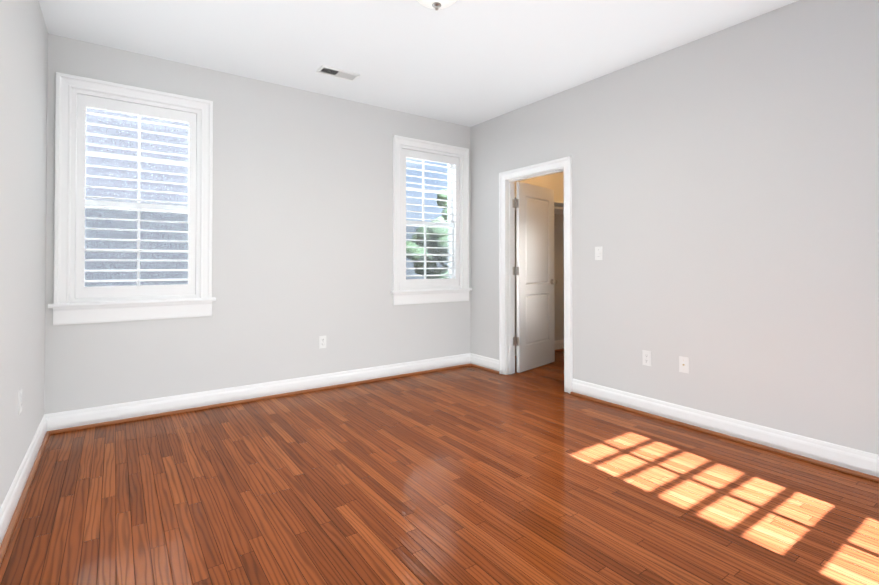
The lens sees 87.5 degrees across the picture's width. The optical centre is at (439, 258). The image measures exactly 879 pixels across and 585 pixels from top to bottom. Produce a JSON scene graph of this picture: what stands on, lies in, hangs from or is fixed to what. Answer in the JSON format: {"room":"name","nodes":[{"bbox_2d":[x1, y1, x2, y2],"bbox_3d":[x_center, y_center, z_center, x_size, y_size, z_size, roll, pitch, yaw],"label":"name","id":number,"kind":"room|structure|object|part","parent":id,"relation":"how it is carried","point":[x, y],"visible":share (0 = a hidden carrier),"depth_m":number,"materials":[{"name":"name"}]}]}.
{"room":"empty bedroom","nodes":[
{"label":"empty bedroom","id":0,"kind":"room"},
{"bbox_2d":[0,0,47,507],"bbox_3d":[-1.431,-0.203,1.182,0.200,2.760,4.710,0,-1,-35],"label":"wall","id":1,"kind":"structure","parent":0,"point":[23,93],"depth_m":2.34,"materials":[{"name":"paint"}]},
{"bbox_2d":[18,388,21,414],"bbox_3d":[-2.117,0.720,2.321,0.008,0.115,0.070,0,-1,-35],"label":"electrical outlet","id":2,"kind":"object","parent":1,"relation":"attached to","point":[20,402],"visible":1,"depth_m":2.30,"materials":[{"name":"white plastic"}]},
{"bbox_2d":[0,413,51,565],"bbox_3d":[-1.352,1.111,1.259,0.034,0.134,4.650,0,-1,-35],"label":"baseboard","id":3,"kind":"structure","parent":1,"relation":"attached to","point":[10,510],"depth_m":2.28,"materials":[{"name":"white paint"}]},
{"bbox_2d":[44,33,563,413],"bbox_3d":[-0.536,-0.162,4.852,5.900,2.760,0.250,0,-1,-35],"label":"wall","id":4,"kind":"structure","parent":0,"point":[302,229],"depth_m":4.05,"materials":[{"name":"paint"}]},
{"bbox_2d":[48,72,215,324],"bbox_3d":[-2.326,-0.414,3.558,1.044,1.755,0.300,0,-1,-35],"label":"window","id":5,"kind":"structure","parent":4,"relation":"in","point":[139,205],"depth_m":3.48,"materials":[{"name":"white paint"}]},
{"bbox_2d":[70,88,200,302],"bbox_3d":[-2.283,-0.446,3.498,0.816,1.518,0.086,0,-1,-35],"label":"window shutter","id":6,"kind":"object","parent":5,"relation":"attached to","point":[82,100],"visible":1,"depth_m":3.44,"materials":[{"name":"white paint"}]},
{"bbox_2d":[85,206,187,285],"bbox_3d":[-2.393,-0.056,3.649,0.774,0.739,0.002,0,-1,-35],"label":"screen","id":7,"kind":"object","parent":5,"relation":"attached to","point":[121,254],"depth_m":3.63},
{"bbox_2d":[52,353,471,433],"bbox_3d":[-1.152,1.144,4.227,3.730,0.134,0.036,0,-1,-35],"label":"baseboard","id":8,"kind":"structure","parent":4,"relation":"attached to","point":[72,420],"depth_m":3.84,"materials":[{"name":"white paint"}]},
{"bbox_2d":[319,336,325,348],"bbox_3d":[-1.090,0.777,4.291,0.070,0.115,0.008,0,-1,-35],"label":"electrical outlet","id":9,"kind":"object","parent":4,"relation":"attached to","point":[322,341],"visible":1,"depth_m":4.29,"materials":[{"name":"white plastic"}]},
{"bbox_2d":[391,135,471,304],"bbox_3d":[-0.134,-0.396,5.109,1.044,1.755,0.300,0,-1,-35],"label":"window","id":10,"kind":"structure","parent":4,"relation":"in","point":[441,224],"depth_m":5.11,"materials":[{"name":"white paint"}]},
{"bbox_2d":[406,225,448,278],"bbox_3d":[-0.201,-0.038,5.199,0.774,0.739,0.002,0,-1,-35],"label":"screen","id":11,"kind":"object","parent":10,"relation":"attached to","point":[432,249],"depth_m":5.25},
{"bbox_2d":[401,145,461,289],"bbox_3d":[-0.091,-0.428,5.049,0.816,1.518,0.086,0,-1,-35],"label":"window shutter","id":12,"kind":"object","parent":10,"relation":"attached to","point":[438,157],"visible":0.98,"depth_m":5.04,"materials":[{"name":"white paint"}]},
{"bbox_2d":[515,196,563,214],"bbox_3d":[1.231,-0.666,5.758,1.671,0.109,0.319,0,-1,-35],"label":"closet shelf","id":13,"kind":"object","parent":4,"relation":"attached to","point":[558,207],"depth_m":5.91,"materials":[{"name":"white paint"}]},
{"bbox_2d":[515,340,563,355],"bbox_3d":[1.130,1.163,5.853,1.645,0.134,0.016,0,-1,-35],"label":"baseboard","id":14,"kind":"structure","parent":4,"relation":"attached to","point":[559,344],"depth_m":6.18,"materials":[{"name":"white paint"}]},
{"bbox_2d":[38,0,798,126],"bbox_3d":[0.824,-1.613,2.946,5.900,0.100,4.960,0,-1,-35],"label":"ceiling","id":15,"kind":"structure","parent":0,"point":[469,63],"depth_m":3.25,"materials":[{"name":"paint"}]},
{"bbox_2d":[316,65,359,80],"bbox_3d":[-0.846,-1.547,3.834,0.330,0.012,0.150,0,-1,-35],"label":"ceiling vent","id":16,"kind":"object","parent":15,"relation":"in","point":[335,72],"visible":0.98,"depth_m":3.83,"materials":[{"name":"white plastic"}]},
{"bbox_2d":[417,0,456,10],"bbox_3d":[-0.015,-1.456,2.485,0.356,0.225,0.356,0,-1,-35],"label":"ceiling light","id":17,"kind":"object","parent":15,"relation":"attached to","point":[436,5],"visible":1,"depth_m":2.48,"materials":[{"name":"white glass"}]},
{"bbox_2d":[0,350,878,584],"bbox_3d":[0.824,1.246,2.913,5.900,0.100,4.960,0,-1,-35],"label":"floor","id":18,"kind":"structure","parent":0,"point":[468,475],"depth_m":2.27,"materials":[{"name":"brown wood"}]},
{"bbox_2d":[470,0,878,454],"bbox_3d":[1.750,-0.177,3.468,0.115,2.760,4.650,0,-1,-35],"label":"wall","id":19,"kind":"structure","parent":0,"point":[725,199],"depth_m":3.09,"materials":[{"name":"paint"}]},
{"bbox_2d":[470,353,498,373],"bbox_3d":[0.502,1.154,5.088,0.035,0.134,0.479,0,-1,-35],"label":"baseboard","id":20,"kind":"structure","parent":19,"relation":"attached to","point":[486,363],"depth_m":5.08,"materials":[{"name":"white paint"}]},
{"bbox_2d":[512,182,557,372],"bbox_3d":[1.074,0.195,5.152,0.169,2.030,0.806,-1,-1,43],"label":"door leaf","id":21,"kind":"structure","parent":19,"relation":"in","point":[535,337],"depth_m":5.11,"materials":[{"name":"white paint"}]},
{"bbox_3d":[0.795,0.144,4.901,0.056,1.567,0.015,0,-1,-35],"label":"door hinges","id":22,"kind":"part","parent":21,"relation":"part of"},
{"bbox_3d":[1.315,0.270,5.411,0.169,0.066,0.096,-1,-1,43],"label":"knob","id":23,"kind":"part","parent":21,"relation":"part of","materials":[{"name":"grey metal"}]},
{"bbox_2d":[499,156,572,393],"bbox_3d":[0.974,0.146,4.563,0.169,2.138,0.942,0,-1,-35],"label":"door frame","id":24,"kind":"structure","parent":19,"relation":"attached to","point":[508,179],"depth_m":4.84,"materials":[{"name":"white paint"}]},
{"bbox_2d":[595,246,601,259],"bbox_3d":[1.353,-0.047,3.915,0.016,0.115,0.070,0,-1,-35],"label":"light switch","id":25,"kind":"object","parent":19,"relation":"attached to","point":[598,253],"visible":1,"depth_m":3.92,"materials":[{"name":"white plastic"}]},
{"bbox_2d":[642,350,650,365],"bbox_3d":[1.605,0.769,3.557,0.008,0.115,0.070,0,-1,-35],"label":"electrical outlet","id":26,"kind":"object","parent":19,"relation":"attached to","point":[646,358],"visible":1,"depth_m":3.55,"materials":[{"name":"white plastic"}]},
{"bbox_2d":[679,356,688,373],"bbox_3d":[1.766,0.766,3.322,0.017,0.115,0.070,0,-1,-35],"label":"outlet","id":27,"kind":"object","parent":19,"relation":"attached to","point":[683,364],"visible":1,"depth_m":3.32,"materials":[{"name":"white plastic"}]},
{"bbox_2d":[570,379,878,481],"bbox_3d":[2.108,1.128,2.818,0.035,0.134,3.200,0,-1,-35],"label":"baseboard","id":28,"kind":"structure","parent":19,"relation":"attached to","point":[845,457],"depth_m":2.99,"materials":[{"name":"white paint"}]},
{"label":"outside","id":29,"kind":"structure","parent":0,"visible":0},
{"bbox_3d":[-17.929,5.641,33.274,90.000,0.200,64.850,0,-1,-35],"label":"lawn","id":30,"kind":"structure","parent":29,"visible":0},
{"bbox_2d":[85,108,188,286],"bbox_3d":[-5.346,-0.283,4.727,7.500,11.000,0.400,0,-1,-35],"label":"window pane","id":31,"kind":"structure","parent":30,"relation":"on","point":[133,145],"depth_m":5.63,"materials":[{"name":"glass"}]},
{"bbox_2d":[406,189,447,278],"bbox_3d":[1.238,0.869,21.199,4.500,9.070,11.572,0,-1,9],"label":"trees","id":32,"kind":"object","parent":30,"relation":"on","point":[443,204],"depth_m":17.42,"materials":[{"name":"green plant"}]},
{"bbox_3d":[1.665,-1.405,24.366,5.812,4.451,4.501,0,-1,-35],"label":"tree crown","id":33,"kind":"part","parent":32,"relation":"part of","materials":[{"name":"green plant"}]}
]}

